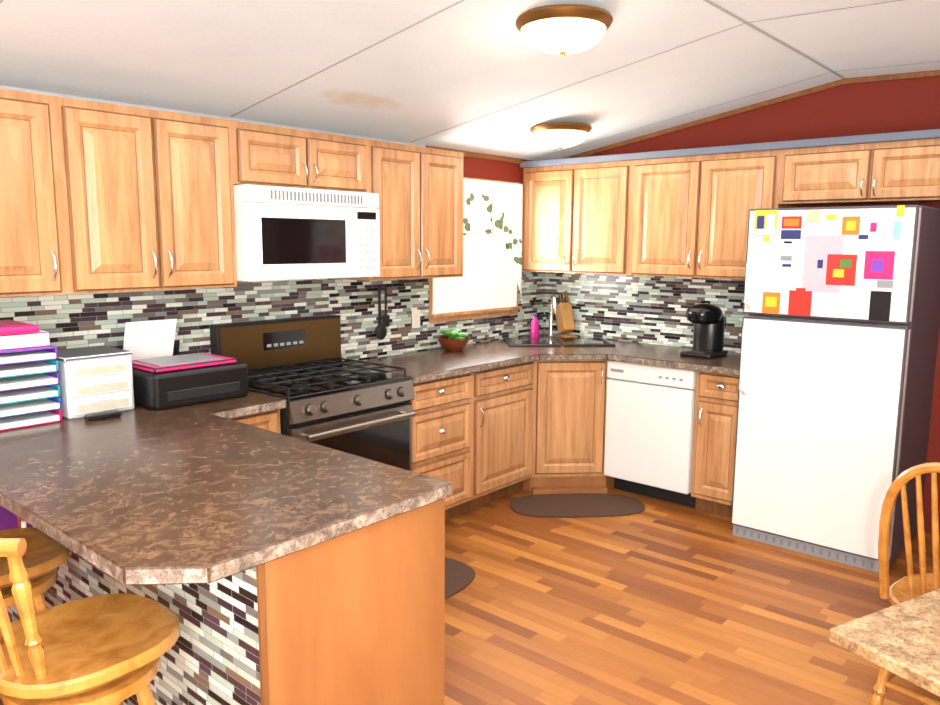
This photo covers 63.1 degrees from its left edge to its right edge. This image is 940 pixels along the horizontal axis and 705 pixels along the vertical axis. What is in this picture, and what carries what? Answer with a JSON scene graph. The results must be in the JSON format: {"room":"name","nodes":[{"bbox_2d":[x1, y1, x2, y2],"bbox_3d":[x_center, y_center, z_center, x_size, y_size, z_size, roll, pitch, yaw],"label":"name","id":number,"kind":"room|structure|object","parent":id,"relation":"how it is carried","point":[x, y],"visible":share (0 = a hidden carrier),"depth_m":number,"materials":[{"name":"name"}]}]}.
{"room":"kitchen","nodes":[
{"label":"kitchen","id":0,"kind":"room"},
{"bbox_2d":[0,85,544,361],"bbox_3d":[-1.958,0.029,3.057,0.108,2.240,7.800,7,11,40],"label":"wall","id":1,"kind":"structure","parent":0,"point":[67,321],"depth_m":4.06,"materials":[{"name":"tile"}]},
{"bbox_2d":[0,89,75,296],"bbox_3d":[-1.870,-0.568,2.736,0.320,0.735,0.661,7,11,40],"label":"upper cabinet","id":2,"kind":"object","parent":1,"relation":"attached to","point":[36,222],"depth_m":2.81,"materials":[{"name":"brown wood"}]},
{"bbox_2d":[64,98,239,293],"bbox_3d":[-1.410,-0.641,3.259,0.320,0.735,0.739,7,11,40],"label":"upper cabinet","id":3,"kind":"object","parent":1,"relation":"attached to","point":[97,197],"depth_m":3.14,"materials":[{"name":"brown wood"}]},
{"bbox_2d":[240,122,311,188],"bbox_3d":[-1.036,-0.700,3.685,0.320,0.735,0.400,7,11,40],"label":"upper cabinet","id":4,"kind":"object","parent":1,"relation":"attached to","point":[269,155],"depth_m":3.56,"materials":[{"name":"brown wood"}]},
{"bbox_2d":[233,184,379,281],"bbox_3d":[-0.864,-0.589,3.817,0.426,0.430,0.796,7,11,40],"label":"microwave","id":5,"kind":"object","parent":4,"relation":"attached to","point":[285,233],"visible":0.94,"depth_m":3.63,"materials":[{"name":"white plastic"}]},
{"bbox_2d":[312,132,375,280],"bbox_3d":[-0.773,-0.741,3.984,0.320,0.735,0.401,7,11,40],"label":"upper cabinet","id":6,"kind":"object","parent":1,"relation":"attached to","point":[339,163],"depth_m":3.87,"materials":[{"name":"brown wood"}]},
{"bbox_2d":[375,285,389,339],"bbox_3d":[-0.518,-0.238,4.571,0.045,0.325,0.122,7,11,40],"label":"ladle","id":7,"kind":"object","parent":1,"relation":"hanging from","point":[381,331],"visible":1,"depth_m":4.57,"materials":[{"name":"black plastic"}]},
{"bbox_2d":[412,310,419,327],"bbox_3d":[-0.339,-0.211,4.814,0.007,0.115,0.072,7,11,40],"label":"electrical outlet plate","id":8,"kind":"object","parent":1,"relation":"attached to","point":[415,318],"visible":1,"depth_m":4.81,"materials":[{"name":"beige plastic"}]},
{"bbox_2d":[376,141,462,279],"bbox_3d":[-0.394,-0.801,4.416,0.320,0.735,0.755,7,11,40],"label":"upper cabinet","id":9,"kind":"object","parent":1,"relation":"attached to","point":[419,189],"depth_m":4.30,"materials":[{"name":"brown wood"}]},
{"bbox_2d":[426,146,521,163],"bbox_3d":[0.049,-1.314,5.103,0.012,0.031,0.970,7,11,40],"label":"crown molding","id":10,"kind":"structure","parent":1,"relation":"attached to","point":[468,154],"depth_m":5.16,"materials":[{"name":"brown wood"}]},
{"bbox_2d":[428,177,522,323],"bbox_3d":[0.034,-0.701,5.198,0.111,0.940,0.945,7,11,40],"label":"window","id":11,"kind":"structure","parent":1,"relation":"in","point":[488,283],"depth_m":5.24,"materials":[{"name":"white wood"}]},
{"bbox_2d":[0,487,939,704],"bbox_3d":[-0.328,1.382,1.813,4.450,0.060,7.800,7,11,40],"label":"floor","id":12,"kind":"structure","parent":0,"point":[658,602],"depth_m":3.34,"materials":[{"name":"brown wood"}]},
{"bbox_2d":[0,527,71,612],"bbox_3d":[-1.432,0.771,2.263,0.403,1.012,0.463,7,11,40],"label":"stool","id":13,"kind":"object","parent":12,"relation":"on","point":[44,556],"visible":0.25,"depth_m":2.26,"materials":[{"name":"brown wood"}]},
{"bbox_2d":[0,505,34,530],"bbox_3d":[-1.642,0.599,2.748,0.340,0.405,0.064,7,11,40],"label":"tote","id":14,"kind":"object","parent":13,"relation":"on","point":[9,519],"visible":0.02,"depth_m":2.67,"materials":[{"name":"purple fabric"}]},
{"bbox_2d":[0,538,179,704],"bbox_3d":[-0.933,0.840,1.806,0.400,1.011,0.462,7,11,40],"label":"stool","id":15,"kind":"object","parent":12,"relation":"on","point":[107,649],"visible":1,"depth_m":1.72,"materials":[{"name":"brown wood"}]},
{"bbox_2d":[43,488,453,704],"bbox_3d":[-0.795,0.811,2.496,1.363,0.868,0.634,7,11,40],"label":"base cabinet","id":16,"kind":"object","parent":12,"relation":"on","point":[354,618],"depth_m":2.01,"materials":[{"name":"brown wood"}]},
{"bbox_2d":[0,404,451,584],"bbox_3d":[-1.076,0.344,2.528,1.968,0.040,0.930,7,11,40],"label":"countertop","id":17,"kind":"structure","parent":16,"relation":"on","point":[206,492],"depth_m":2.13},
{"bbox_2d":[0,320,61,430],"bbox_3d":[-1.822,0.086,2.832,0.338,0.373,0.450,7,11,40],"label":"organizer","id":18,"kind":"object","parent":17,"relation":"on","point":[29,389],"visible":1,"depth_m":2.84,"materials":[{"name":"plastic"}]},
{"bbox_2d":[53,345,134,418],"bbox_3d":[-1.551,0.115,3.107,0.281,0.240,0.266,7,11,40],"label":"drawers","id":19,"kind":"object","parent":17,"relation":"on","point":[95,379],"visible":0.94,"depth_m":3.01,"materials":[{"name":"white plastic"}]},
{"bbox_2d":[84,410,121,421],"bbox_3d":[-1.427,0.245,2.975,0.040,0.022,0.130,7,11,40],"label":"stapler","id":20,"kind":"object","parent":17,"relation":"on","point":[102,415],"visible":0.98,"depth_m":2.96,"materials":[{"name":"black plastic"}]},
{"bbox_2d":[122,319,247,410],"bbox_3d":[-1.236,0.028,3.374,0.359,0.341,0.513,7,11,40],"label":"printer","id":21,"kind":"object","parent":17,"relation":"on","point":[166,375],"visible":0.94,"depth_m":3.28,"materials":[{"name":"black plastic"}]},
{"bbox_2d":[231,409,280,433],"bbox_3d":[-1.182,0.664,3.495,0.616,0.868,0.392,7,11,40],"label":"base cabinet","id":22,"kind":"object","parent":12,"relation":"on","point":[270,420],"depth_m":3.34,"materials":[{"name":"brown wood"}]},
{"bbox_2d":[194,391,286,414],"bbox_3d":[-1.157,0.212,3.437,0.639,0.040,0.351,7,11,40],"label":"countertop","id":23,"kind":"structure","parent":22,"relation":"on","point":[254,403],"depth_m":3.29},
{"bbox_2d":[210,315,415,470],"bbox_3d":[-0.760,0.440,3.875,0.711,1.170,0.762,7,11,40],"label":"stove","id":24,"kind":"object","parent":12,"relation":"on","point":[334,401],"visible":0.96,"depth_m":3.79,"materials":[{"name":"black metal"}]},
{"bbox_2d":[445,557,474,599],"bbox_3d":[-0.312,1.094,3.552,0.440,0.011,0.780,7,11,40],"label":"area rug","id":25,"kind":"object","parent":12,"relation":"on","point":[459,576],"visible":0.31,"depth_m":3.67,"materials":[{"name":"brown fabric"}]},
{"bbox_2d":[409,360,613,516],"bbox_3d":[0.242,0.472,4.888,0.920,0.868,2.047,7,11,40],"label":"base cabinet","id":26,"kind":"object","parent":12,"relation":"on","point":[537,427],"depth_m":4.73,"materials":[{"name":"brown wood"}]},
{"bbox_2d":[343,333,607,383],"bbox_3d":[0.256,0.023,4.814,0.948,0.040,2.046,7,11,40],"label":"countertop","id":27,"kind":"structure","parent":26,"relation":"on","point":[433,364],"depth_m":4.64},
{"bbox_2d":[437,329,469,351],"bbox_3d":[-0.104,-0.080,4.893,0.211,0.135,0.210,7,11,40],"label":"bowl","id":28,"kind":"object","parent":27,"relation":"on","point":[453,340],"visible":1,"depth_m":4.83,"materials":[{"name":"brown ceramic"}]},
{"bbox_2d":[530,314,538,337],"bbox_3d":[0.472,-0.193,5.562,0.053,0.175,0.082,7,11,40],"label":"soap bottle","id":29,"kind":"object","parent":27,"relation":"on","point":[534,328],"visible":0.94,"depth_m":5.54,"materials":[{"name":"pink plastic"}]},
{"bbox_2d":[547,294,556,337],"bbox_3d":[0.594,-0.264,5.534,0.177,0.326,0.177,7,11,40],"label":"faucet","id":30,"kind":"object","parent":27,"relation":"on","point":[552,311],"visible":0.98,"depth_m":5.56,"materials":[{"name":"silver metal"}]},
{"bbox_2d":[503,338,614,345],"bbox_3d":[0.610,-0.075,5.317,0.720,0.014,0.380,0,8,-4],"label":"sink","id":31,"kind":"object","parent":27,"relation":"in","point":[553,342],"visible":0.98,"depth_m":5.24,"materials":[{"name":"black"}]},
{"bbox_2d":[556,291,577,337],"bbox_3d":[0.711,-0.286,5.649,0.090,0.335,0.225,-2,9,-19],"label":"knife block","id":32,"kind":"object","parent":27,"relation":"on","point":[565,320],"visible":0.98,"depth_m":5.63,"materials":[{"name":"brown wood"}]},
{"bbox_2d":[568,340,740,375],"bbox_3d":[1.294,0.025,4.844,1.180,0.040,0.639,7,11,40],"label":"countertop","id":33,"kind":"structure","parent":26,"relation":"on","point":[623,351],"depth_m":4.69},
{"bbox_2d":[680,303,727,358],"bbox_3d":[1.454,-0.143,4.739,0.212,0.325,0.292,7,11,40],"label":"coffee maker","id":34,"kind":"object","parent":33,"relation":"on","point":[707,320],"visible":1,"depth_m":4.70,"materials":[{"name":"black plastic"}]},
{"bbox_2d":[510,493,644,517],"bbox_3d":[0.657,0.935,4.693,0.704,0.011,0.704,7,11,40],"label":"area rug","id":35,"kind":"object","parent":12,"relation":"on","point":[577,505],"visible":1,"depth_m":4.67,"materials":[{"name":"brown fabric"}]},
{"bbox_2d":[604,360,696,507],"bbox_3d":[1.281,0.473,4.931,0.580,0.868,0.616,7,11,40],"label":"dishwasher","id":36,"kind":"object","parent":12,"relation":"on","point":[649,425],"visible":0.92,"depth_m":4.69,"materials":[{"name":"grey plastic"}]},
{"bbox_2d":[691,371,738,517],"bbox_3d":[1.623,0.517,4.639,0.315,0.868,0.616,7,11,40],"label":"base cabinet","id":37,"kind":"object","parent":12,"relation":"on","point":[716,403],"depth_m":4.44,"materials":[{"name":"brown wood"}]},
{"bbox_2d":[731,205,939,572],"bbox_3d":[1.971,0.134,4.123,0.785,1.780,0.811,7,11,40],"label":"fridge","id":38,"kind":"object","parent":12,"relation":"on","point":[840,327],"visible":0.98,"depth_m":3.83,"materials":[{"name":"white metal"}]},
{"bbox_2d":[829,589,939,696],"bbox_3d":[1.591,0.990,1.727,1.400,0.765,0.800,-4,9,-29],"label":"dining table","id":39,"kind":"object","parent":12,"relation":"on","point":[902,640],"visible":1,"depth_m":1.64,"materials":[{"name":"beige stone"}]},
{"bbox_2d":[870,462,939,704],"bbox_3d":[1.589,0.784,2.447,0.472,0.971,0.538,7,11,40],"label":"dining chair","id":40,"kind":"object","parent":12,"relation":"on","point":[911,585],"visible":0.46,"depth_m":2.41,"materials":[{"name":"brown wood"}]},
{"bbox_2d":[0,0,939,160],"bbox_3d":[-0.312,-1.005,1.468,4.450,0.417,7.800,7,11,40],"label":"ceiling","id":41,"kind":"structure","parent":0,"point":[480,76],"depth_m":3.30,"materials":[{"name":"white paint"}]},
{"bbox_2d":[530,122,591,149],"bbox_3d":[0.550,-1.305,4.664,0.380,0.140,0.380,7,11,40],"label":"ceiling light","id":42,"kind":"object","parent":41,"relation":"attached to","point":[559,135],"visible":1,"depth_m":4.54,"materials":[{"name":"white glass"}]},
{"bbox_2d":[516,4,612,55],"bbox_3d":[0.362,-1.224,2.974,0.380,0.140,0.380,7,11,40],"label":"ceiling light","id":43,"kind":"object","parent":41,"relation":"attached to","point":[561,29],"visible":0.98,"depth_m":2.85,"materials":[{"name":"white glass"}]},
{"bbox_2d":[544,76,939,534],"bbox_3d":[2.205,-0.323,4.498,4.450,2.580,0.108,7,11,40],"label":"wall","id":44,"kind":"structure","parent":0,"point":[643,309],"depth_m":4.87,"materials":[{"name":"paint"}]},
{"bbox_2d":[522,161,625,274],"bbox_3d":[0.803,-0.929,5.356,0.878,0.735,0.320,7,11,40],"label":"upper cabinet","id":45,"kind":"object","parent":44,"relation":"attached to","point":[574,216],"depth_m":5.22,"materials":[{"name":"brown wood"}]},
{"bbox_2d":[622,150,777,279],"bbox_3d":[1.489,-0.839,4.766,0.940,0.735,0.320,7,11,40],"label":"upper cabinet","id":46,"kind":"object","parent":44,"relation":"attached to","point":[686,216],"depth_m":4.66,"materials":[{"name":"brown wood"}]},
{"bbox_2d":[561,70,939,158],"bbox_3d":[2.177,-1.360,4.307,4.246,0.370,0.012,7,11,40],"label":"crown molding","id":47,"kind":"structure","parent":44,"relation":"attached to","point":[910,75],"depth_m":4.60,"materials":[{"name":"brown wood"}]},
{"bbox_2d":[774,138,939,207],"bbox_3d":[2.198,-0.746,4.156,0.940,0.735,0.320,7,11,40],"label":"upper cabinet","id":48,"kind":"object","parent":44,"relation":"attached to","point":[908,171],"depth_m":4.05,"materials":[{"name":"brown wood"}]},
{"bbox_2d":[520,129,939,167],"bbox_3d":[1.415,-1.205,4.577,2.777,0.041,0.045,7,11,40],"label":"trim","id":49,"kind":"structure","parent":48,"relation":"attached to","point":[869,138],"depth_m":4.39,"materials":[{"name":"white wood"}]}
]}

